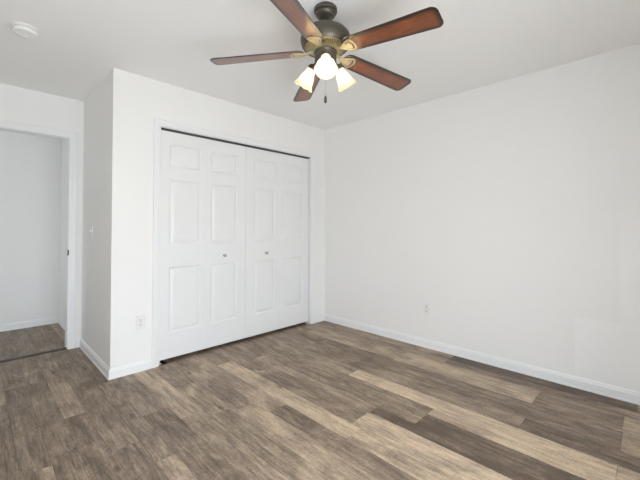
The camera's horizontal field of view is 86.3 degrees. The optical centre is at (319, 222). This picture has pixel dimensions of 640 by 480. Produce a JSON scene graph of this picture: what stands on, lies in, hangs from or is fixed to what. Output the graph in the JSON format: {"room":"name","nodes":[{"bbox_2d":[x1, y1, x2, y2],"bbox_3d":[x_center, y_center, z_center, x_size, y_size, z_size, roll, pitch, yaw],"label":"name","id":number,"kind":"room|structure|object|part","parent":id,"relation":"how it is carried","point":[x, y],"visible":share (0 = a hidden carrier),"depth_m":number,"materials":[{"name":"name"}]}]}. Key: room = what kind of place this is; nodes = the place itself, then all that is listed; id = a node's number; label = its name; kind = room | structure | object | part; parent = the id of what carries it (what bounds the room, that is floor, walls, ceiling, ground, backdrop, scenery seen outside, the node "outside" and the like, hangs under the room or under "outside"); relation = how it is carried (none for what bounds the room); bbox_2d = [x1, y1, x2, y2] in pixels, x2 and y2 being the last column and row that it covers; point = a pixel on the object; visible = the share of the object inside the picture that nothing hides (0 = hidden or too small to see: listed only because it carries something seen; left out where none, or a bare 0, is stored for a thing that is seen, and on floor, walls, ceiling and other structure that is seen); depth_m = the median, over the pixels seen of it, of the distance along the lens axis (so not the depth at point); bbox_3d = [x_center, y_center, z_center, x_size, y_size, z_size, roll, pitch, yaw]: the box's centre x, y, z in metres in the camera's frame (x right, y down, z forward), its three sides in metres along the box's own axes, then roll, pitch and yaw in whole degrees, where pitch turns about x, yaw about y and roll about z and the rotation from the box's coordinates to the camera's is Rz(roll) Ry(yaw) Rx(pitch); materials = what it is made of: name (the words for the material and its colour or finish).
{"room":"empty bedroom","nodes":[
{"label":"empty bedroom","id":0,"kind":"room"},
{"bbox_2d":[0,130,61,323],"bbox_3d":[-4.308,0.001,3.241,0.115,2.440,3.184,-1,-1,45],"label":"wall","id":1,"kind":"structure","parent":0,"point":[30,165],"depth_m":4.04,"materials":[{"name":"white paint"}]},
{"bbox_2d":[0,316,58,331],"bbox_3d":[-4.264,1.179,3.178,0.017,0.082,2.954,-1,-1,45],"label":"baseboard","id":2,"kind":"structure","parent":1,"relation":"attached to","point":[49,320],"depth_m":4.01,"materials":[{"name":"white wood"}]},
{"bbox_2d":[0,323,64,359],"bbox_3d":[-3.854,1.221,2.775,1.166,0.012,2.957,-1,-1,45],"label":"floor","id":3,"kind":"structure","parent":0,"point":[31,340],"depth_m":3.55,"materials":[{"name":"laminate"}]},
{"bbox_2d":[0,83,83,338],"bbox_3d":[-2.937,-0.001,2.905,0.115,2.440,1.734,-1,-1,45],"label":"wall","id":4,"kind":"structure","parent":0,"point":[17,104],"depth_m":3.26,"materials":[{"name":"white paint"}]},
{"bbox_2d":[0,120,77,348],"bbox_3d":[-2.751,0.163,3.079,0.132,2.119,0.900,-1,-1,45],"label":"door frame","id":5,"kind":"structure","parent":4,"relation":"attached to","point":[73,136],"depth_m":3.33,"materials":[{"name":"white wood"}]},
{"bbox_2d":[75,338,80,347],"bbox_3d":[-2.380,1.186,3.360,0.017,0.082,0.046,-1,-1,45],"label":"baseboard","id":6,"kind":"structure","parent":4,"relation":"attached to","point":[77,341],"depth_m":3.35,"materials":[{"name":"white wood"}]},
{"bbox_2d":[60,73,108,363],"bbox_3d":[-2.431,0.010,3.543,2.131,2.440,0.115,-1,-1,45],"label":"wall","id":7,"kind":"structure","parent":0,"point":[96,106],"depth_m":3.07,"materials":[{"name":"white paint"}]},
{"bbox_2d":[58,316,64,329],"bbox_3d":[-2.848,1.192,3.843,1.097,0.082,0.017,-1,-1,45],"label":"baseboard","id":8,"kind":"structure","parent":7,"relation":"attached to","point":[61,321],"depth_m":4.07,"materials":[{"name":"white wood"}]},
{"bbox_2d":[90,225,92,237],"bbox_3d":[-2.095,0.080,3.118,0.070,0.114,0.017,-1,-1,45],"label":"light switch","id":9,"kind":"object","parent":7,"relation":"attached to","point":[91,226],"visible":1,"depth_m":3.11,"materials":[{"name":"white plastic"}]},
{"bbox_2d":[79,339,109,379],"bbox_3d":[-2.002,1.182,3.007,1.051,0.082,0.017,-1,-1,45],"label":"baseboard","id":10,"kind":"structure","parent":7,"relation":"attached to","point":[103,368],"depth_m":2.94,"materials":[{"name":"white wood"}]},
{"bbox_2d":[106,68,324,367],"bbox_3d":[-0.828,0.014,3.568,0.115,2.440,2.404,-1,-1,45],"label":"wall","id":11,"kind":"structure","parent":0,"point":[135,100],"depth_m":2.83,"materials":[{"name":"white paint"}]},
{"bbox_2d":[108,358,151,379],"bbox_3d":[-1.527,1.180,2.752,0.017,0.082,0.322,-1,-1,45],"label":"baseboard","id":12,"kind":"structure","parent":11,"relation":"attached to","point":[120,371],"depth_m":2.75,"materials":[{"name":"white wood"}]},
{"bbox_2d":[136,315,144,329],"bbox_3d":[-1.479,0.824,2.812,0.008,0.114,0.070,-1,-1,45],"label":"wall outlet","id":13,"kind":"object","parent":11,"relation":"attached to","point":[140,320],"visible":1,"depth_m":2.81,"materials":[{"name":"white plastic"}]},
{"bbox_2d":[159,130,245,364],"bbox_3d":[-1.086,0.214,3.257,0.076,2.030,0.868,-1,-1,45],"label":"bifold closet door","id":14,"kind":"structure","parent":11,"relation":"in","point":[203,199],"depth_m":3.22,"materials":[{"name":"white paint"}]},
{"bbox_3d":[-1.247,0.195,3.115,0.034,1.998,0.429,-1,-1,45],"label":"door","id":15,"kind":"part","parent":14,"relation":"part of","materials":[{"name":"white paint"}]},
{"bbox_3d":[-0.943,0.201,3.422,0.034,1.998,0.433,-1,-1,45],"label":"door","id":16,"kind":"part","parent":14,"relation":"part of","materials":[{"name":"white paint"}]},
{"bbox_2d":[151,118,314,367],"bbox_3d":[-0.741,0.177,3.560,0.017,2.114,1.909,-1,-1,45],"label":"trim","id":17,"kind":"structure","parent":11,"relation":"attached to","point":[158,123],"depth_m":2.92,"materials":[{"name":"white wood"}]},
{"bbox_2d":[161,127,308,158],"bbox_3d":[-0.773,-0.809,3.608,0.036,0.016,1.784,-1,-1,45],"label":"trim","id":18,"kind":"structure","parent":11,"relation":"attached to","point":[164,129],"depth_m":3.44,"materials":[{"name":"metal"}]},
{"bbox_2d":[245,147,308,337],"bbox_3d":[-0.458,0.225,3.892,0.076,2.030,0.912,-1,-1,45],"label":"bifold closet door","id":19,"kind":"structure","parent":11,"relation":"in","point":[277,184],"depth_m":3.85,"materials":[{"name":"white paint"}]},
{"bbox_3d":[-0.635,0.206,3.734,0.034,1.998,0.439,-1,-1,45],"label":"door","id":20,"kind":"part","parent":19,"relation":"part of","materials":[{"name":"white paint"}]},
{"bbox_3d":[-0.317,0.211,4.056,0.034,1.998,0.462,-1,-1,45],"label":"door","id":21,"kind":"part","parent":19,"relation":"part of","materials":[{"name":"white paint"}]},
{"bbox_2d":[314,314,323,322],"bbox_3d":[-0.005,1.205,4.292,0.017,0.082,0.190,-1,-1,45],"label":"baseboard","id":22,"kind":"structure","parent":11,"relation":"attached to","point":[318,318],"depth_m":4.28,"materials":[{"name":"white wood"}]},
{"bbox_2d":[0,321,639,479],"bbox_3d":[-0.412,1.220,2.080,4.629,0.012,3.907,-1,-1,45],"label":"floor","id":23,"kind":"structure","parent":0,"point":[323,400],"depth_m":2.13,"materials":[{"name":"laminate"}]},
{"bbox_2d":[0,347,66,362],"bbox_3d":[-2.735,1.217,3.049,0.048,0.010,0.761,-1,-1,45],"label":"threshold strip","id":24,"kind":"object","parent":23,"relation":"on","point":[64,348],"visible":1,"depth_m":3.13,"materials":[{"name":"brown wood"}]},
{"bbox_2d":[0,0,639,129],"bbox_3d":[-0.383,-1.276,2.093,4.796,0.100,4.138,-1,-1,45],"label":"ceiling","id":25,"kind":"structure","parent":0,"point":[478,43],"depth_m":2.35,"materials":[{"name":"paint"}]},
{"bbox_2d":[10,21,39,38],"bbox_3d":[-1.863,-1.207,2.155,0.144,0.044,0.144,-1,-1,45],"label":"smoke detector","id":26,"kind":"object","parent":25,"relation":"attached to","point":[24,30],"visible":1,"depth_m":2.12,"materials":[{"name":"white plastic"}]},
{"bbox_2d":[210,0,443,102],"bbox_3d":[0.068,-0.954,1.941,1.249,0.547,1.268,-1,-1,45],"label":"ceiling fan","id":27,"kind":"object","parent":25,"relation":"hanging from","point":[325,40],"visible":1,"depth_m":1.85,"materials":[{"name":"brown wood"}]},
{"bbox_3d":[-0.359,-0.952,1.970,0.535,0.006,0.135,-4,11,3],"label":"blade","id":28,"kind":"part","parent":27,"relation":"part of","materials":[{"name":"brown wood"}]},
{"bbox_3d":[-0.105,-0.957,1.586,0.135,0.006,0.535,13,8,19],"label":"blade","id":29,"kind":"part","parent":27,"relation":"part of","materials":[{"name":"brown wood"}]},
{"bbox_3d":[-0.074,-0.853,2.013,0.119,0.121,0.127,39,18,25],"label":"lamp shade","id":30,"kind":"part","parent":27,"relation":"part of","materials":[{"name":"beige glass"}]},
{"bbox_3d":[-0.073,-0.946,2.330,0.135,0.006,0.535,-12,-2,-16],"label":"blade","id":31,"kind":"part","parent":27,"relation":"part of","materials":[{"name":"brown wood"}]},
{"bbox_2d":[305,37,345,56],"bbox_3d":[0.032,-0.988,1.954,0.240,0.028,0.240,-1,-1,45],"label":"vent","id":32,"kind":"object","parent":27,"relation":"attached to","point":[334,44],"depth_m":1.89,"materials":[{"name":"gold metal"}]},
{"bbox_3d":[0.032,-0.858,1.832,0.049,0.076,0.049,0,-36,0],"label":"bulb","id":33,"kind":"part","parent":27,"relation":"part of","materials":[{"name":"white glass"}]},
{"bbox_3d":[0.032,-0.855,1.829,0.127,0.121,0.119,0,-36,0],"label":"lamp shade","id":34,"kind":"part","parent":27,"relation":"part of","materials":[{"name":"beige glass"}]},
{"bbox_3d":[0.138,-0.852,2.013,0.119,0.121,0.127,-39,18,-25],"label":"lamp shade","id":35,"kind":"part","parent":27,"relation":"part of","materials":[{"name":"beige glass"}]},
{"bbox_3d":[0.358,-0.947,2.169,0.535,0.006,0.135,6,-16,-33],"label":"blade","id":36,"kind":"part","parent":27,"relation":"part of","materials":[{"name":"brown wood"}]},
{"bbox_3d":[0.338,-0.954,1.709,0.535,0.006,0.135,5,-10,39],"label":"blade","id":37,"kind":"part","parent":27,"relation":"part of","materials":[{"name":"brown wood"}]},
{"bbox_2d":[324,43,639,391],"bbox_3d":[1.007,0.018,3.525,4.853,2.440,0.115,-1,-1,45],"label":"wall","id":38,"kind":"structure","parent":0,"point":[510,208],"depth_m":2.88,"materials":[{"name":"white paint"}]},
{"bbox_2d":[423,302,429,314],"bbox_3d":[1.056,0.852,3.377,0.070,0.114,0.008,-1,-1,45],"label":"wall outlet","id":39,"kind":"object","parent":38,"relation":"attached to","point":[426,305],"visible":1,"depth_m":3.37,"materials":[{"name":"white plastic"}]},
{"bbox_2d":[324,314,639,404],"bbox_3d":[1.326,1.191,3.098,3.589,0.082,0.017,-1,-1,45],"label":"baseboard","id":40,"kind":"structure","parent":38,"relation":"attached to","point":[615,392],"depth_m":2.86,"materials":[{"name":"white wood"}]}
]}

